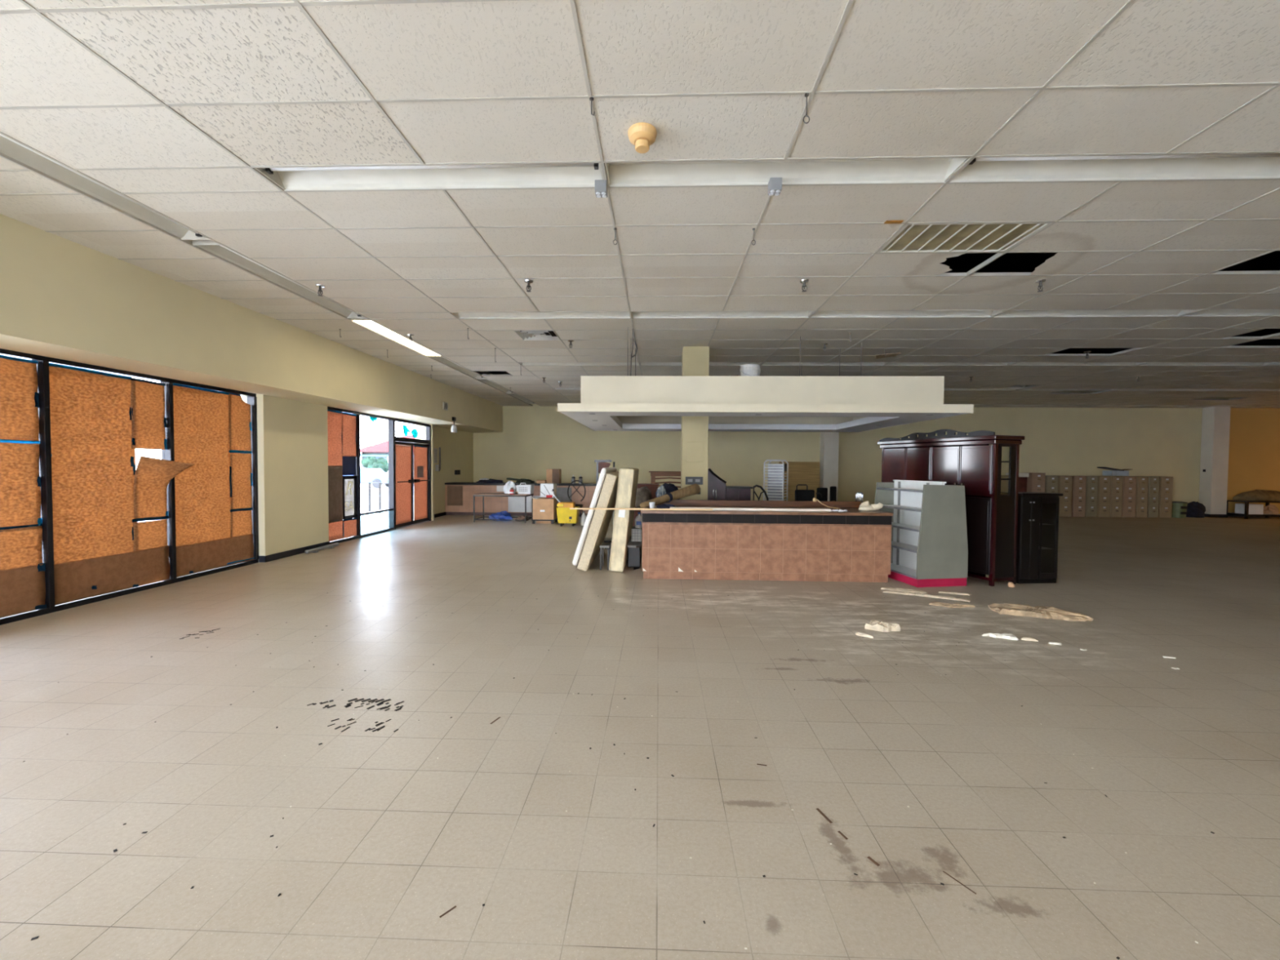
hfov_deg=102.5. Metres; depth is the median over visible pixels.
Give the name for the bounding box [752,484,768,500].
chair
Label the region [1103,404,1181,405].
strip light
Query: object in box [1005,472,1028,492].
filing cabinet
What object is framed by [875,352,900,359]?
flap
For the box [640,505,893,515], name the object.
countertop
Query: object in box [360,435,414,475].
building
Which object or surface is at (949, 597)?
fragment
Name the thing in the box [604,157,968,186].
strip light
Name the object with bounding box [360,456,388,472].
tree
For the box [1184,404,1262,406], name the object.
strip light
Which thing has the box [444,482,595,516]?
counter
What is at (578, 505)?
bistro chair
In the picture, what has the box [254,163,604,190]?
strip light
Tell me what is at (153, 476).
kraft paper
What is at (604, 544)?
step stool
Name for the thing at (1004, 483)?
filing cabinet
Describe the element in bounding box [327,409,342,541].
kraft paper
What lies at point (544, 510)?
carton
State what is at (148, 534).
kraft paper
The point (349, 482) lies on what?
sign
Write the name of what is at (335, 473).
board
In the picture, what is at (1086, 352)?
sprinkler
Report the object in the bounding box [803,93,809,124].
ceiling hook
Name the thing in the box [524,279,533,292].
sprinkler
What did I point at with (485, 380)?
strip light
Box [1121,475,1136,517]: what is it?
filing cabinet
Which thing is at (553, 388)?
strip light
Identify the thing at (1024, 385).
strip light
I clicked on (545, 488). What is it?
appliance box
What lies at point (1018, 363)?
strip light
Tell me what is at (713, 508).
plank
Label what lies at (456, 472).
outlet box
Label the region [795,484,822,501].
office chair
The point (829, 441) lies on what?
column
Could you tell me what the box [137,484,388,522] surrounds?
ground
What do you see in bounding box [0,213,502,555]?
wall
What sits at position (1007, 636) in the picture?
fragment
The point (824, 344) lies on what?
sprinkler
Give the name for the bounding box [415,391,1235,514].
wall
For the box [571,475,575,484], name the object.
soap dispenser
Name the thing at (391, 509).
window
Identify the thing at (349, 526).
kraft paper
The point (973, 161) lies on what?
socket
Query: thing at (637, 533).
wire crate
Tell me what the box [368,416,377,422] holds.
decal
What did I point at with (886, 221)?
tag
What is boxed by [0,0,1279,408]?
ceiling
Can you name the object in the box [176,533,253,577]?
kraft paper
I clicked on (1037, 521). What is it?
curio cabinet
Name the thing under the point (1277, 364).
strip light
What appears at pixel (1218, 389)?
strip light
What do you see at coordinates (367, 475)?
parked car
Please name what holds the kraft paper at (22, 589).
attached to the window at (42, 367)
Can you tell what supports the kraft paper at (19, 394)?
attached to the window at (42, 367)
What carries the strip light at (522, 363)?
attached to the ceiling
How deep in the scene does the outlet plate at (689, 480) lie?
8.83 m
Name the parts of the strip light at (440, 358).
plate, plate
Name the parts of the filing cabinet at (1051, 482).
drawer, drawer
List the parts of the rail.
post, rail, post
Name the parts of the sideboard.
door, door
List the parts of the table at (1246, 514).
leg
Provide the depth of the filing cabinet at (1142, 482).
16.50 m
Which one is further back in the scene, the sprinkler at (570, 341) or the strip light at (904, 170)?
the sprinkler at (570, 341)
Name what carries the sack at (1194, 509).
on the floor
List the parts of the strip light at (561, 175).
plate, plate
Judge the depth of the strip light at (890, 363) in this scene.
10.24 m
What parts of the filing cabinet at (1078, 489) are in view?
drawer, drawer, drawer, drawer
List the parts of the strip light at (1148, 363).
plate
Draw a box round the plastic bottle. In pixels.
[580,511,586,525]
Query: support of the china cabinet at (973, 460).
on the floor
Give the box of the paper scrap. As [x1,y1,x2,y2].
[831,509,847,511]
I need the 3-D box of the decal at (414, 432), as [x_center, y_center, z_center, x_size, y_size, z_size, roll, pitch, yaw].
[-5.813,-1.222,13.012,0.002,0.300,0.800,0,2,2]
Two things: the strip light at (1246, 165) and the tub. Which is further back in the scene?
the tub
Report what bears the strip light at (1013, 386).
attached to the ceiling
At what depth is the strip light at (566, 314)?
7.14 m
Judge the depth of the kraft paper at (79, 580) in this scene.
5.87 m
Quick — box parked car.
[345,467,388,488]
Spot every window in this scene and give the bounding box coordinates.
[0,348,258,625]
[327,406,395,544]
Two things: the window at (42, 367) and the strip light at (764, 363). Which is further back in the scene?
the strip light at (764, 363)
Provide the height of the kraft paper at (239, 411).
0.888 m
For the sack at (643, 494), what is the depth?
10.21 m
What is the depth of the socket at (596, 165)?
3.55 m
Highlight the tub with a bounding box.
[555,506,579,523]
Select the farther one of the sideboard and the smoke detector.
the sideboard
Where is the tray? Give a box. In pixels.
[1097,466,1124,471]
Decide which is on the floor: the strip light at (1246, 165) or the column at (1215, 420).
the column at (1215, 420)
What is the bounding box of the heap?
[515,515,528,520]
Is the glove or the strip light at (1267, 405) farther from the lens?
the strip light at (1267, 405)
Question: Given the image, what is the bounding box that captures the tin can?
[509,487,514,494]
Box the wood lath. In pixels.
[569,507,712,511]
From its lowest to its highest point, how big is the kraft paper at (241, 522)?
0.790 m
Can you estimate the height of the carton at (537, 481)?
0.103 m
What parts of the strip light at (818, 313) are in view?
plate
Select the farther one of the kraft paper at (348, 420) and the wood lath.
the kraft paper at (348, 420)
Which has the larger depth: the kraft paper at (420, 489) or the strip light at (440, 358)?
the kraft paper at (420, 489)
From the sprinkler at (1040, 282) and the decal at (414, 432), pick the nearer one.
the sprinkler at (1040, 282)
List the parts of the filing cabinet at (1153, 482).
drawer, drawer, drawer, drawer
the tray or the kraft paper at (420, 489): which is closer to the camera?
the kraft paper at (420, 489)
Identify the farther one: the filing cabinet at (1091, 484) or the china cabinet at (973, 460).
the filing cabinet at (1091, 484)
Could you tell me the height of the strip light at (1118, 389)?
0.108 m
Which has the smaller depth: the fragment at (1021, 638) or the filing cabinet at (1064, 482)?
the fragment at (1021, 638)
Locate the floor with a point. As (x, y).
(446, 737)
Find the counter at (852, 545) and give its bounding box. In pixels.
[640,499,893,582]
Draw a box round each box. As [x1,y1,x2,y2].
[454,470,460,475]
[540,483,556,497]
[595,179,607,197]
[767,177,782,195]
[1097,466,1131,475]
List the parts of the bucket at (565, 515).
caution panel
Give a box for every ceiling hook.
[589,97,595,115]
[613,227,617,244]
[751,228,755,244]
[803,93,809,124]
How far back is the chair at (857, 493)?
8.50 m
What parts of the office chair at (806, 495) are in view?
backrest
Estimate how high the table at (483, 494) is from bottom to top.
0.760 m
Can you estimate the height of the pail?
0.520 m
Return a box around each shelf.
[874,480,968,587]
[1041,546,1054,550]
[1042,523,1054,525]
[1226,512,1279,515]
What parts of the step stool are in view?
leg, seat, leg, leg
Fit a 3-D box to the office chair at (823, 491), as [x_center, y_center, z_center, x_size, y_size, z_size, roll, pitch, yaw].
[4.359,0.718,12.074,0.528,1.060,0.548,0,2,2]
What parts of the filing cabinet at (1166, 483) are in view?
drawer, drawer, drawer, drawer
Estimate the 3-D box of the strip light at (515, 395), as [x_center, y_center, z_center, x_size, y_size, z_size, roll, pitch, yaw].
[-3.655,-2.573,16.038,0.304,0.108,2.412,0,2,2]
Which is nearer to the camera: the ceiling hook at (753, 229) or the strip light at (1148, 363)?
the ceiling hook at (753, 229)
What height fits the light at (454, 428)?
0.400 m
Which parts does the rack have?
tray rail, tray rail, tray rail, tray rail, tray rail, tray rail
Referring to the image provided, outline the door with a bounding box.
[394,417,431,529]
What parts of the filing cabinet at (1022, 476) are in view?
drawer, drawer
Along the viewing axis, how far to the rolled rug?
7.80 m
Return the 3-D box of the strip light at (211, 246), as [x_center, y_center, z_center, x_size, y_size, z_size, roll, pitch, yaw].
[-4.020,-2.294,6.034,0.304,0.108,2.412,0,2,2]
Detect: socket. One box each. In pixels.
[265,168,273,173]
[594,163,598,169]
[688,479,700,482]
[968,157,975,164]
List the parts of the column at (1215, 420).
trim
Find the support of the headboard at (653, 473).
on the floor
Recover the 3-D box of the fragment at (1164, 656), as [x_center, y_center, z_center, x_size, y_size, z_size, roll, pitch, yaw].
[4.369,1.463,4.249,0.087,0.009,0.034,1,2,12]
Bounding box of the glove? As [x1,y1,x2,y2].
[857,501,883,511]
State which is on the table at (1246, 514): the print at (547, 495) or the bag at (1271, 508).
the bag at (1271, 508)
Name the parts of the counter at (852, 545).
panel, pencil trim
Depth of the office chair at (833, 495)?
13.11 m
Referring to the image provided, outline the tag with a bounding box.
[884,220,903,223]
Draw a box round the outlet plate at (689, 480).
[685,476,702,484]
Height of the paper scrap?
0.030 m
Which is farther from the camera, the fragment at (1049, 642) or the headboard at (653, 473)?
the headboard at (653, 473)
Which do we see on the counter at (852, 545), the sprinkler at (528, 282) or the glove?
the glove
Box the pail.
[1171,501,1187,518]
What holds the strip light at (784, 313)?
attached to the ceiling
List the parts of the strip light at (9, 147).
plate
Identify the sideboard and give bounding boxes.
[725,485,753,500]
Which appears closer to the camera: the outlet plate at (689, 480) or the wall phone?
the outlet plate at (689, 480)
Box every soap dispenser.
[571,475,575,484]
[578,475,582,484]
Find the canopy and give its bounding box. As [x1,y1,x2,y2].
[557,327,973,432]
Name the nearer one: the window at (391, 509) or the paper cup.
the paper cup
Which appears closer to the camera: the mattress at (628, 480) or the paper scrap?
the paper scrap
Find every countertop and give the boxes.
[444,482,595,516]
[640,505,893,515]
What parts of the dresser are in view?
drawer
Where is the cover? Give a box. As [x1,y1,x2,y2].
[1232,489,1279,502]
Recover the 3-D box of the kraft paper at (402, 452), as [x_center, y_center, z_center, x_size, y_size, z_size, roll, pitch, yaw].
[-5.814,0.094,12.648,0.016,1.930,0.788,0,2,2]
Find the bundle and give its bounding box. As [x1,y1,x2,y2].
[655,483,679,505]
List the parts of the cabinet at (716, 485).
moulding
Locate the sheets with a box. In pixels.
[778,462,819,501]
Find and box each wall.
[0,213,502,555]
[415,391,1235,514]
[1226,408,1279,514]
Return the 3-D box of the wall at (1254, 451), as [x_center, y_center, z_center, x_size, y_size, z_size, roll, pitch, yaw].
[22.811,-0.568,16.960,7.850,3.617,0.020,0,2,2]
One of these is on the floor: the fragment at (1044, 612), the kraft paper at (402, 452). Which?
the fragment at (1044, 612)
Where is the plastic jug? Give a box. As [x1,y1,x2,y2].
[635,512,642,528]
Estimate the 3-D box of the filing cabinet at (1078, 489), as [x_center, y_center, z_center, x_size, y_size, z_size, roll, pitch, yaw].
[14.192,0.523,16.852,0.379,1.320,0.624,0,2,2]
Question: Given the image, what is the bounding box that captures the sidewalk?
[360,514,388,532]
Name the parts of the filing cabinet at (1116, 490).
drawer, drawer, drawer, drawer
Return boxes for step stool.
[600,542,611,570]
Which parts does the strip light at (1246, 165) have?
plate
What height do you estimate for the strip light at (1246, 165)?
0.108 m
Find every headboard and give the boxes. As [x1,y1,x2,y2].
[648,471,680,488]
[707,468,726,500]
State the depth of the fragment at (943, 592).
6.34 m
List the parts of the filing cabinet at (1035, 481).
drawer, drawer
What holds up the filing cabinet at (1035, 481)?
on the floor
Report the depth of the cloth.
15.68 m
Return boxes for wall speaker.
[442,401,448,410]
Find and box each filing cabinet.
[1000,475,1008,492]
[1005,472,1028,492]
[1026,472,1045,492]
[1044,475,1057,493]
[1046,475,1072,516]
[1071,475,1086,516]
[1084,475,1097,516]
[1097,475,1111,517]
[1109,475,1123,517]
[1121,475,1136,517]
[1133,475,1148,517]
[1140,475,1159,517]
[1147,475,1173,517]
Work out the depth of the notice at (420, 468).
13.52 m
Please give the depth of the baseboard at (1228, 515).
17.09 m
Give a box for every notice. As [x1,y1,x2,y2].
[417,466,423,477]
[433,448,437,463]
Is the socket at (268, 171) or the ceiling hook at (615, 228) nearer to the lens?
the socket at (268, 171)
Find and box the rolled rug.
[640,484,700,507]
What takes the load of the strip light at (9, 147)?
attached to the ceiling
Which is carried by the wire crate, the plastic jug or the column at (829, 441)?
the plastic jug
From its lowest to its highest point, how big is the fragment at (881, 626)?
0.072 m
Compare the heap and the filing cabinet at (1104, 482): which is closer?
the heap
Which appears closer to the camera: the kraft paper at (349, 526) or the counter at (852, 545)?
the counter at (852, 545)
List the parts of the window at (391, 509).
rail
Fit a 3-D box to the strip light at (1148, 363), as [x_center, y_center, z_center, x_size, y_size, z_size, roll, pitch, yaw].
[10.964,-2.297,9.933,2.412,0.108,0.304,0,2,2]
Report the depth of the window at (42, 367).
5.73 m
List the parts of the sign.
panel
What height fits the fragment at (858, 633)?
0.027 m
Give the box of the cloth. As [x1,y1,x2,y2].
[475,478,503,483]
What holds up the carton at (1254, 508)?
on the table at (1246, 514)
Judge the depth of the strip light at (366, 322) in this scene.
8.23 m
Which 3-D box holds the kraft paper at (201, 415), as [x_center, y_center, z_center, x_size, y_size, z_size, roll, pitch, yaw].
[-6.024,-0.007,7.095,0.016,2.522,0.963,0,2,2]
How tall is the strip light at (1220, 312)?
0.108 m
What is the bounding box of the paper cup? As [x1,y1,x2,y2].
[648,502,655,508]
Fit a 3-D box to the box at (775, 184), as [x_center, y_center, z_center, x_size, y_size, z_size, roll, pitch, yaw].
[0.963,-2.092,3.670,0.084,0.091,0.084,0,2,2]
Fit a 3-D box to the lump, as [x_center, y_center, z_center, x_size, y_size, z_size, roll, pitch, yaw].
[4.857,1.368,6.728,0.074,0.069,0.059,0,2,2]
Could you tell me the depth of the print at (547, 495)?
13.56 m
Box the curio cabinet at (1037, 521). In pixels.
[1004,492,1062,583]
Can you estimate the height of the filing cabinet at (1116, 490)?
1.320 m
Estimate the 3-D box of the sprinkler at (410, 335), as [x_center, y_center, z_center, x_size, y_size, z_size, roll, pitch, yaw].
[-3.620,-2.238,8.108,0.100,0.115,0.098,0,2,2]
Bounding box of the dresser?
[632,483,658,526]
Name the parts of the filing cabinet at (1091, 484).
drawer, drawer, drawer, drawer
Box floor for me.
[0,513,1279,959]
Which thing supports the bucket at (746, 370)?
on the canopy
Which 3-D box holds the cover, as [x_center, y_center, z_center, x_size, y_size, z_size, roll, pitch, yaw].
[20.006,0.491,16.572,1.522,0.379,0.578,0,2,2]
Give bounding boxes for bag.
[488,511,512,520]
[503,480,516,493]
[506,477,534,483]
[1262,504,1279,514]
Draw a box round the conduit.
[438,447,440,471]
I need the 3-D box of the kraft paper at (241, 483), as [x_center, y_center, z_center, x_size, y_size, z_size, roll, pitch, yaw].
[-5.991,0.026,7.718,0.016,0.889,0.428,0,2,2]
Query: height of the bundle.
1.225 m
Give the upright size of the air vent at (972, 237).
0.034 m
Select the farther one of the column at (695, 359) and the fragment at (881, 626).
the column at (695, 359)
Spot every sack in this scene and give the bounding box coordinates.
[635,486,652,516]
[1186,501,1205,517]
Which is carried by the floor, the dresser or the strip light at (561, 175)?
the dresser
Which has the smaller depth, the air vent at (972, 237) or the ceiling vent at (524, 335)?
the air vent at (972, 237)
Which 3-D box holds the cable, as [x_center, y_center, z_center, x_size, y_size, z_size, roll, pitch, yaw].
[-0.177,-1.873,7.781,0.290,0.777,0.262,0,2,2]
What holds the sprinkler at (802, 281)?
attached to the ceiling
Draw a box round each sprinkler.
[315,284,324,296]
[407,333,413,342]
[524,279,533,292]
[568,340,573,347]
[800,279,808,292]
[822,343,827,351]
[1035,279,1046,292]
[1083,351,1090,358]
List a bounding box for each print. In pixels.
[546,494,552,497]
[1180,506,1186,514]
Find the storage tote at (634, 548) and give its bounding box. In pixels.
[626,534,642,569]
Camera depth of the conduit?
15.20 m
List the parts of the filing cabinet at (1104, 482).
drawer, drawer, drawer, drawer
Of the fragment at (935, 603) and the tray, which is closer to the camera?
the fragment at (935, 603)
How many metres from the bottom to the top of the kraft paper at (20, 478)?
0.859 m
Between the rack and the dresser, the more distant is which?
the rack
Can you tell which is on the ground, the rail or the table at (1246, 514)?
the rail
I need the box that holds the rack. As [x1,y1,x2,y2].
[763,459,788,501]
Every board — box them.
[328,466,342,523]
[342,456,355,475]
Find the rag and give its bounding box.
[656,503,675,508]
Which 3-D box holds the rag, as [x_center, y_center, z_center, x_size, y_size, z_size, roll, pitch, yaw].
[0.368,0.373,7.328,0.273,0.067,0.132,0,2,2]
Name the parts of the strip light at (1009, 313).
plate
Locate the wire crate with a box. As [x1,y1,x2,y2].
[631,526,642,541]
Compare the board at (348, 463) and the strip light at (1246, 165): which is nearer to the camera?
the strip light at (1246, 165)
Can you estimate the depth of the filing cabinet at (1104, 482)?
16.54 m
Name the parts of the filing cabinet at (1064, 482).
drawer, drawer, drawer, drawer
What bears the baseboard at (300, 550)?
attached to the wall at (61, 298)
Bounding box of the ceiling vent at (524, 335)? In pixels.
[513,330,559,340]
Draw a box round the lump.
[1007,582,1014,587]
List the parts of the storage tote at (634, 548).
lid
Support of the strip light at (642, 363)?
attached to the ceiling
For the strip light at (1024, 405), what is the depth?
16.71 m
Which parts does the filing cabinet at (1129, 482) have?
drawer, drawer, drawer, drawer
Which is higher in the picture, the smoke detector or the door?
the smoke detector
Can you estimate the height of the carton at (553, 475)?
0.445 m
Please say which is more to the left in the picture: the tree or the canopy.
the tree
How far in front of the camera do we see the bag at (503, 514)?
14.19 m
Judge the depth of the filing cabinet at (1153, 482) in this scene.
16.48 m
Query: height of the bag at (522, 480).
0.160 m
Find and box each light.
[0,133,210,239]
[191,240,365,318]
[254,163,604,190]
[351,318,439,355]
[429,355,486,378]
[451,311,630,318]
[451,417,457,432]
[475,378,515,393]
[507,393,535,404]
[519,362,639,365]
[553,387,580,389]
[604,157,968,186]
[631,311,814,318]
[640,362,762,365]
[761,362,888,365]
[810,310,1004,317]
[884,362,1015,365]
[943,385,1023,390]
[950,153,1279,182]
[973,404,1022,405]
[995,310,1196,316]
[1009,362,1145,365]
[1020,385,1115,390]
[1024,404,1101,405]
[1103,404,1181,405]
[1118,389,1214,391]
[1137,362,1277,365]
[1183,309,1279,315]
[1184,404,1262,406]
[1212,389,1279,391]
[1258,404,1279,406]
[1266,363,1279,365]
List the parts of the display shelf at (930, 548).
panel, price rail, price rail, shelf, price rail, shelf, price rail, shelf, price rail, shelf, shelf, panel, panel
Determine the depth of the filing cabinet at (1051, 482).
16.59 m
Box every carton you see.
[530,496,559,524]
[536,480,546,483]
[546,468,561,483]
[1235,503,1263,514]
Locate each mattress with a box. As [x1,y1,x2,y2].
[572,467,619,571]
[608,467,639,572]
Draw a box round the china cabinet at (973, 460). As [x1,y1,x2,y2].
[877,429,1024,586]
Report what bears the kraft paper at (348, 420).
attached to the window at (391, 509)
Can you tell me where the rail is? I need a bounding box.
[360,482,388,513]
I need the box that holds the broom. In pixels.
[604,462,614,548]
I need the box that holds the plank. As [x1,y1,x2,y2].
[670,506,831,511]
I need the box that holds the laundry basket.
[516,483,534,493]
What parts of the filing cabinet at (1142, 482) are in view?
drawer, drawer, drawer, drawer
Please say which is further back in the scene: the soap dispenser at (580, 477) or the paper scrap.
the soap dispenser at (580, 477)
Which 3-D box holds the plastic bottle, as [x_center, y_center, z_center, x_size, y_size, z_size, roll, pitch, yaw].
[-1.457,0.992,13.295,0.160,0.360,0.160,0,2,2]
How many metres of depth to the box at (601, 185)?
3.67 m
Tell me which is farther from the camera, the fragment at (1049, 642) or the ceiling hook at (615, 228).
the fragment at (1049, 642)
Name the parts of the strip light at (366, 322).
plate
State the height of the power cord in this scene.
0.143 m
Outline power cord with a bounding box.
[813,497,840,509]
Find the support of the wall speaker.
attached to the wall at (61, 298)
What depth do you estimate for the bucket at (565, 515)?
13.06 m
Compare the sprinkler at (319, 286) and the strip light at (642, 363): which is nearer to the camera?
the sprinkler at (319, 286)
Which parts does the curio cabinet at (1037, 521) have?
door, door, glazed door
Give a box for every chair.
[567,480,586,516]
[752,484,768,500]
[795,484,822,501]
[816,487,827,501]
[829,486,836,501]
[855,492,862,502]
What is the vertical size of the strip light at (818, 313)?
0.108 m
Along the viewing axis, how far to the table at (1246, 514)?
16.31 m
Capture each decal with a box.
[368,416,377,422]
[402,424,417,438]
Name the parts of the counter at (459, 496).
panel, panel, panel, panel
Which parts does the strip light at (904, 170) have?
plate, plate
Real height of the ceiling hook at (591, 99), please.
0.096 m
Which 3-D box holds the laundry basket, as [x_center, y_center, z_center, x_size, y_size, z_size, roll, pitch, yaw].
[-3.116,0.224,14.010,0.380,0.303,0.410,0,2,2]
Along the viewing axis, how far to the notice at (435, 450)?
14.95 m
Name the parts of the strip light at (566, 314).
plate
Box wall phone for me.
[435,464,438,471]
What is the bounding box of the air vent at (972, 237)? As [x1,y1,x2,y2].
[876,222,1053,253]
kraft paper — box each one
[0,355,39,444]
[0,442,42,532]
[0,525,42,570]
[0,563,46,617]
[48,363,137,564]
[53,545,169,605]
[130,377,167,449]
[131,455,195,522]
[133,511,168,551]
[173,383,231,546]
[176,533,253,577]
[227,392,252,453]
[229,453,253,511]
[230,510,252,537]
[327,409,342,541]
[342,412,356,456]
[342,517,357,538]
[395,444,411,524]
[413,445,427,520]
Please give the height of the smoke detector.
0.108 m
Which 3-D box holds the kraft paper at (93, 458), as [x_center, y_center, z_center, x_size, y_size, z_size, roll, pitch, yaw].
[-6.074,0.036,5.731,0.016,2.512,0.913,0,2,2]
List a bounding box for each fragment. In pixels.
[855,631,873,638]
[864,620,900,631]
[880,587,927,593]
[882,590,970,601]
[928,601,974,608]
[938,591,971,595]
[982,633,1017,639]
[987,603,1093,621]
[1020,637,1038,641]
[1048,641,1061,644]
[1162,655,1175,658]
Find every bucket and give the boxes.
[550,490,579,526]
[739,364,760,376]
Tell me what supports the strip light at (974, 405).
attached to the ceiling
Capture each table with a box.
[473,492,533,523]
[1226,500,1279,519]
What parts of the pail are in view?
lid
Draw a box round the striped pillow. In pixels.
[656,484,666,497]
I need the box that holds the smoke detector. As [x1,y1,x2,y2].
[627,122,656,153]
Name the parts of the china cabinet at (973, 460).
corner post, raised panel, door, raised panel, door, raised panel, door, cornice, raised panel, raised panel, door, door, corner post, panel, corner post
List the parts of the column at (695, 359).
patch panel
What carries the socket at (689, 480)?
attached to the column at (695, 359)
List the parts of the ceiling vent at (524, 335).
duct plate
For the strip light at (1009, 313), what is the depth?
6.87 m
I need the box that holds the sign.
[342,475,357,519]
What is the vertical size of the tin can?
0.180 m
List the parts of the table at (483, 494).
leg, leg, leg, leg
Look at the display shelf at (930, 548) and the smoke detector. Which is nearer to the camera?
the smoke detector
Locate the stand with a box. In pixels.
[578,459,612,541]
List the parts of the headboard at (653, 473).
post, rail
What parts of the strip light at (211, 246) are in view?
plate, plate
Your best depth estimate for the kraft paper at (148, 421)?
6.31 m
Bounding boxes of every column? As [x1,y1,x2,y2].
[680,346,709,500]
[819,431,839,501]
[1199,406,1231,517]
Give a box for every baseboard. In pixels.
[258,511,445,562]
[614,506,1279,516]
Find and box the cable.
[630,328,637,376]
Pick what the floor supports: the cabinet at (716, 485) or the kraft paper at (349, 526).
the cabinet at (716, 485)
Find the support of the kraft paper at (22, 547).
attached to the window at (42, 367)

